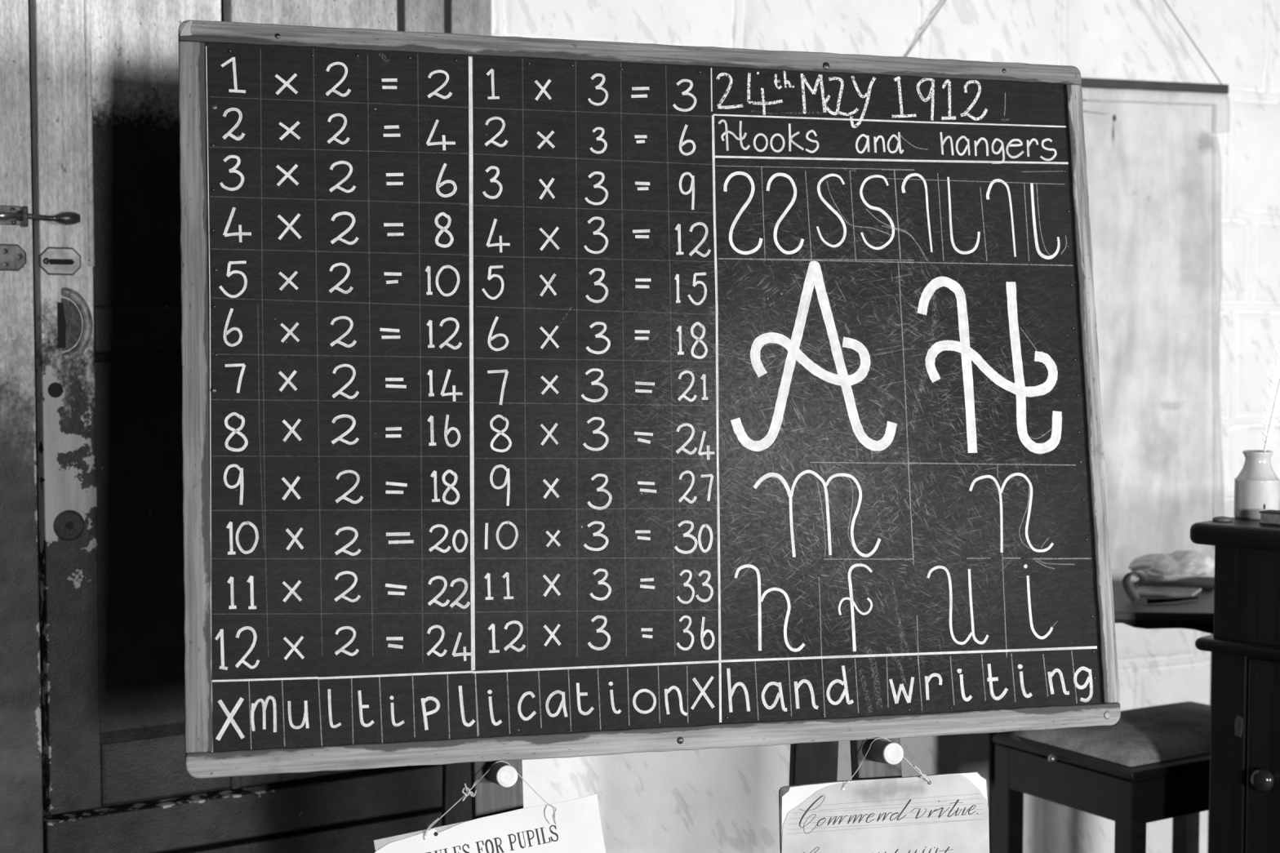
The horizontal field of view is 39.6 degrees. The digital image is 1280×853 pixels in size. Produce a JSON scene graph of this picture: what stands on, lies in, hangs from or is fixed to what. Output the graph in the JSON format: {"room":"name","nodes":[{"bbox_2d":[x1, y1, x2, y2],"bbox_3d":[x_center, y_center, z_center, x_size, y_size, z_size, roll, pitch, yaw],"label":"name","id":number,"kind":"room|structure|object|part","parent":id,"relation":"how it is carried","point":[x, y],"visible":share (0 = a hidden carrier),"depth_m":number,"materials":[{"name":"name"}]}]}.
{"room":"classroom","nodes":[
{"label":"classroom","id":0,"kind":"room"},
{"bbox_2d":[28,0,378,817],"bbox_3d":[-0.704,-0.080,2.953,0.955,2.350,0.051,-2,4,-33],"label":"wall","id":1,"kind":"structure","parent":0,"point":[45,814],"depth_m":2.79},
{"bbox_2d":[0,0,79,852],"bbox_3d":[-0.968,-0.167,2.697,0.225,2.149,0.063,-2,4,-33],"label":"door","id":2,"kind":"structure","parent":1,"relation":"in","point":[21,817],"depth_m":2.71,"materials":[{"name":"paint"}]},
{"bbox_3d":[-0.958,-0.256,2.686,0.058,0.036,0.003,-2,4,-33],"label":"plate","id":3,"kind":"part","parent":2,"relation":"part of","materials":[{"name":"grey metal"}]},
{"label":"lock plate","id":4,"kind":"part","parent":2,"relation":"part of","materials":[{"name":"grey metal"}]},
{"bbox_3d":[-0.897,-0.319,2.710,0.083,0.020,0.020,-2,4,-33],"label":"bolt handle","id":5,"kind":"part","parent":2,"relation":"part of","materials":[{"name":"metal"}]},
{"bbox_2d":[29,0,231,815],"bbox_3d":[-0.801,-0.323,2.805,0.297,1.849,0.051,-2,4,-33],"label":"door","id":6,"kind":"structure","parent":1,"relation":"in","point":[105,122],"depth_m":2.79,"materials":[{"name":"paint"}]},
{"label":"catch plate","id":7,"kind":"part","parent":6,"relation":"part of","materials":[{"name":"grey metal"}]},
{"bbox_3d":[-0.890,-0.254,2.731,0.059,0.038,0.002,-2,4,-33],"label":"plate","id":8,"kind":"part","parent":6,"relation":"part of","materials":[{"name":"grey metal"}]},
{"bbox_2d":[61,297,82,351],"bbox_3d":[-0.878,-0.158,2.747,0.031,0.081,0.004,-2,4,-33],"label":"door handle","id":9,"kind":"object","parent":6,"relation":"on","point":[71,308],"depth_m":2.74,"materials":[{"name":"metal"}]},
{"bbox_3d":[-0.870,-0.158,2.747,0.046,0.114,0.014,-2,4,-33],"label":"half moon pull","id":10,"kind":"part","parent":6,"relation":"part of","materials":[{"name":"grey metal"}]},
{"bbox_3d":[-0.769,-0.155,2.841,0.215,0.075,0.037,-2,4,-33],"label":"rail","id":11,"kind":"part","parent":6,"relation":"part of","materials":[{"name":"paint"}]},
{"bbox_3d":[-0.762,0.190,2.848,0.215,0.614,0.012,-2,4,-33],"label":"moulding","id":12,"kind":"part","parent":6,"relation":"part of","materials":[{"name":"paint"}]},
{"bbox_3d":[-0.773,-0.325,2.837,0.215,1.849,0.027,-2,4,-33],"label":"panel","id":13,"kind":"part","parent":6,"relation":"part of","materials":[{"name":"paint"}]},
{"bbox_3d":[-0.769,0.548,2.877,0.215,0.102,0.037,-2,4,-33],"label":"rail","id":14,"kind":"part","parent":6,"relation":"part of","materials":[{"name":"paint"}]},
{"bbox_2d":[230,776,240,789],"bbox_3d":[-0.675,0.247,2.925,0.015,0.699,0.038,-2,4,-33],"label":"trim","id":15,"kind":"structure","parent":1,"relation":"attached to","point":[236,784],"depth_m":2.93,"materials":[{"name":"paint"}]},
{"bbox_2d":[43,764,442,852],"bbox_3d":[-0.634,0.642,2.968,0.708,0.075,0.044,-2,4,-33],"label":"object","id":16,"kind":"structure","parent":1,"relation":"attached to","point":[217,817],"depth_m":2.93,"materials":[{"name":"paint"}]},
{"bbox_2d":[159,807,441,852],"bbox_3d":[-0.636,0.892,2.984,0.708,0.406,0.038,-2,4,-33],"label":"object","id":17,"kind":"structure","parent":1,"relation":"attached to","point":[358,836],"depth_m":3.03,"materials":[{"name":"paint"}]},
{"bbox_2d":[222,0,396,787],"bbox_3d":[-0.545,-0.332,2.978,0.295,1.849,0.040,-2,4,-33],"label":"door","id":18,"kind":"structure","parent":1,"relation":"in","point":[358,14],"depth_m":2.95,"materials":[{"name":"grey wood"}]},
{"bbox_2d":[396,0,444,32],"bbox_3d":[-0.379,-0.338,3.088,0.075,1.849,0.036,-2,4,-33],"label":"trim","id":19,"kind":"structure","parent":1,"relation":"attached to","point":[412,15],"depth_m":3.05,"materials":[{"name":"paint"}]},
{"bbox_2d":[444,0,491,35],"bbox_3d":[-0.320,-0.091,3.172,0.079,2.350,0.100,-2,4,-33],"label":"trim","id":20,"kind":"structure","parent":1,"relation":"attached to","point":[460,16],"depth_m":3.10,"materials":[{"name":"paint"}]},
{"bbox_2d":[491,0,1279,852],"bbox_3d":[0.792,-0.135,3.653,2.415,2.388,0.019,-1,3,-25],"label":"wall","id":21,"kind":"structure","parent":0,"point":[708,800],"depth_m":3.62,"materials":[{"name":"white paint"}]},
{"bbox_2d":[905,0,1230,581],"bbox_3d":[0.854,-0.427,3.663,0.791,1.516,0.115,-1,3,-19],"label":"chart","id":22,"kind":"object","parent":21,"relation":"hanging from","point":[1153,158],"visible":0.44,"depth_m":3.70,"materials":[{"name":"paper"}]},
{"bbox_3d":[0.671,-0.937,3.533,0.359,0.472,0.003,-1,3,-19],"label":"hanging cord","id":23,"kind":"part","parent":22,"relation":"part of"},
{"bbox_3d":[0.863,-0.698,3.603,0.777,0.024,0.018,-1,3,-19],"label":"rod","id":24,"kind":"part","parent":22,"relation":"part of","materials":[{"name":"black wood"}]},
{"bbox_3d":[1.031,-0.946,3.656,0.408,0.468,0.005,-1,3,-19],"label":"hanging cord","id":25,"kind":"part","parent":22,"relation":"part of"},
{"bbox_3d":[0.300,1.127,2.863,5.000,0.050,4.800,0,3,0],"label":"floor","id":26,"kind":"structure","parent":0,"visible":0},
{"bbox_2d":[441,737,903,826],"bbox_3d":[0.044,0.343,2.385,0.614,1.566,0.497,-1,3,-15],"label":"easel","id":27,"kind":"object","parent":26,"relation":"on","point":[500,790],"visible":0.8,"depth_m":2.32,"materials":[{"name":"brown wood"}]},
{"bbox_3d":[-0.230,0.360,2.375,0.080,1.511,0.080,-1,3,-15],"label":"leg","id":28,"kind":"part","parent":27,"relation":"part of","materials":[{"name":"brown wood"}]},
{"bbox_2d":[373,760,605,852],"bbox_3d":[-0.171,0.534,2.151,0.297,0.255,0.032,-1,3,-16],"label":"card","id":29,"kind":"object","parent":27,"relation":"hanging from","point":[571,826],"visible":0.99,"depth_m":2.16,"materials":[{"name":"white paper"}]},
{"bbox_3d":[-0.180,0.352,2.207,0.060,1.582,0.026,0,-6,-15],"label":"leg","id":30,"kind":"part","parent":27,"relation":"part of","materials":[{"name":"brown wood"}]},
{"bbox_2d":[177,19,1120,778],"bbox_3d":[0.041,-0.046,2.286,1.226,0.911,0.166,-1,3,-15],"label":"blackboard","id":31,"kind":"object","parent":27,"relation":"attached to","point":[542,398],"visible":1,"depth_m":2.26,"materials":[{"name":"paint"}]},
{"bbox_3d":[0.025,-0.485,2.330,1.220,0.028,0.024,0,-6,-15],"label":"frame rail","id":32,"kind":"part","parent":31,"relation":"part of","materials":[{"name":"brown wood"}]},
{"bbox_3d":[0.057,0.393,2.241,1.220,0.031,0.024,0,-6,-15],"label":"frame rail","id":33,"kind":"part","parent":31,"relation":"part of","materials":[{"name":"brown wood"}]},
{"bbox_3d":[0.258,0.351,2.585,0.070,1.508,0.236,0,3,-8],"label":"leg","id":34,"kind":"part","parent":27,"relation":"part of","materials":[{"name":"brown wood"}]},
{"bbox_3d":[0.306,0.347,2.342,0.062,1.578,0.026,0,-6,-15],"label":"leg","id":35,"kind":"part","parent":27,"relation":"part of","materials":[{"name":"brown wood"}]},
{"bbox_2d":[778,737,989,852],"bbox_3d":[0.319,0.539,2.290,0.292,0.276,0.039,-1,3,-15],"label":"card","id":36,"kind":"object","parent":27,"relation":"hanging from","point":[941,813],"visible":0.98,"depth_m":2.29,"materials":[{"name":"white paper"}]},
{"bbox_2d":[988,581,1213,852],"bbox_3d":[0.911,0.696,3.355,0.500,0.759,0.400,0,3,6],"label":"side table","id":37,"kind":"object","parent":26,"relation":"on","point":[1197,614],"visible":0.16,"depth_m":3.19,"materials":[{"name":"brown wood"}]},
{"bbox_3d":[0.709,0.694,3.541,0.028,0.743,0.028,0,3,6],"label":"leg","id":38,"kind":"part","parent":37,"relation":"part of","materials":[{"name":"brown wood"}]},
{"bbox_2d":[1121,570,1147,602],"bbox_3d":[0.907,0.291,3.258,0.029,0.056,0.078,2,3,29],"label":"ribbon","id":39,"kind":"object","parent":37,"relation":"on","point":[1131,593],"visible":1,"depth_m":3.25,"materials":[{"name":"grey fabric"}]},
{"bbox_2d":[1135,585,1201,597],"bbox_3d":[0.997,0.312,3.365,0.130,0.006,0.101,1,3,15],"label":"booklet","id":40,"kind":"object","parent":37,"relation":"on","point":[1157,591],"visible":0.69,"depth_m":3.35,"materials":[{"name":"grey paper"}]},
{"bbox_2d":[1146,595,1198,604],"bbox_3d":[0.975,0.316,3.243,0.116,0.010,0.019,-1,3,-23],"label":"case","id":41,"kind":"object","parent":37,"relation":"on","point":[1182,598],"visible":1,"depth_m":3.23,"materials":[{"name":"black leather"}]},
{"bbox_2d":[1133,576,1214,588],"bbox_3d":[1.045,0.301,3.462,0.150,0.005,0.133,1,3,20],"label":"paper stack","id":42,"kind":"object","parent":37,"relation":"on","point":[1199,581],"visible":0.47,"depth_m":3.42,"materials":[{"name":"paper"}]},
{"bbox_2d":[1127,550,1214,581],"bbox_3d":[1.021,0.266,3.409,0.168,0.058,0.138,0,3,0],"label":"cloth bundle","id":43,"kind":"object","parent":42,"relation":"on","point":[1176,565],"visible":0.94,"depth_m":3.37,"materials":[{"name":"fabric"}]},
{"bbox_3d":[1.138,0.696,3.506,0.028,0.743,0.028,0,3,6],"label":"leg","id":44,"kind":"part","parent":37,"relation":"part of","materials":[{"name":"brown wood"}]},
{"bbox_2d":[992,701,1210,852],"bbox_3d":[0.932,0.802,3.210,0.531,0.562,0.334,-2,4,-32],"label":"stool","id":45,"kind":"object","parent":26,"relation":"on","point":[1152,765],"visible":0.65,"depth_m":3.06,"materials":[{"name":"black wood"}]},
{"bbox_3d":[0.666,0.829,3.216,0.037,0.509,0.037,-2,4,-32],"label":"leg","id":46,"kind":"part","parent":45,"relation":"part of","materials":[{"name":"black wood"}]},
{"bbox_3d":[0.714,0.572,3.066,0.022,0.015,0.015,-2,4,-32],"label":"latch knob","id":47,"kind":"part","parent":45,"relation":"part of","materials":[{"name":"metal"}]},
{"bbox_3d":[0.940,0.563,3.202,0.512,0.014,0.334,-2,4,-32],"label":"seat frame","id":48,"kind":"part","parent":45,"relation":"part of","materials":[{"name":"black wood"}]},
{"bbox_3d":[0.817,0.841,2.971,0.037,0.509,0.037,-2,4,-32],"label":"leg","id":49,"kind":"part","parent":45,"relation":"part of","materials":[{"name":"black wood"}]},
{"bbox_3d":[1.062,0.816,3.461,0.037,0.509,0.037,-2,4,-32],"label":"leg","id":50,"kind":"part","parent":45,"relation":"part of","materials":[{"name":"black wood"}]},
{"bbox_2d":[1190,516,1279,852],"bbox_3d":[1.249,0.631,2.705,0.680,0.956,0.451,3,4,45],"label":"cabinet","id":51,"kind":"object","parent":26,"relation":"on","point":[1244,643],"visible":1,"depth_m":2.73,"materials":[{"name":"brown wood"}]},
{"bbox_2d":[1212,515,1232,521],"bbox_3d":[0.911,0.144,2.781,0.032,0.007,0.032,0,3,0],"label":"lid","id":52,"kind":"object","parent":51,"relation":"on","point":[1221,518],"visible":1,"depth_m":2.77,"materials":[{"name":"metal"}]},
{"bbox_3d":[1.250,0.343,2.692,0.662,0.020,0.437,3,4,45],"label":"waist moulding","id":53,"kind":"part","parent":51,"relation":"part of","materials":[{"name":"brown wood"}]},
{"bbox_2d":[1233,449,1279,519],"bbox_3d":[0.982,0.092,2.828,0.070,0.106,0.070,0,3,0],"label":"jar","id":54,"kind":"object","parent":51,"relation":"on","point":[1257,486],"visible":0.91,"depth_m":2.80,"materials":[{"name":"ceramic"}]},
{"bbox_2d":[1259,338,1279,451],"bbox_3d":[1.017,-0.050,2.845,0.120,0.306,0.028,-2,4,-35],"label":"quill","id":55,"kind":"object","parent":54,"relation":"in","point":[1268,428],"visible":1,"depth_m":2.84,"materials":[{"name":"white"}]},
{"bbox_3d":[0.949,0.537,2.705,0.037,0.037,0.033,3,4,45],"label":"knob","id":56,"kind":"part","parent":51,"relation":"part of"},
{"bbox_3d":[1.125,0.701,2.563,0.530,0.672,0.013,3,4,45],"label":"door","id":57,"kind":"part","parent":51,"relation":"part of","materials":[{"name":"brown wood"}]},
{"bbox_2d":[1258,509,1279,525],"bbox_3d":[1.016,0.142,2.692,0.150,0.020,0.035,3,4,45],"label":"book","id":58,"kind":"object","parent":51,"relation":"on","point":[1269,517],"visible":1,"depth_m":2.72,"materials":[{"name":"fabric"}]}
]}

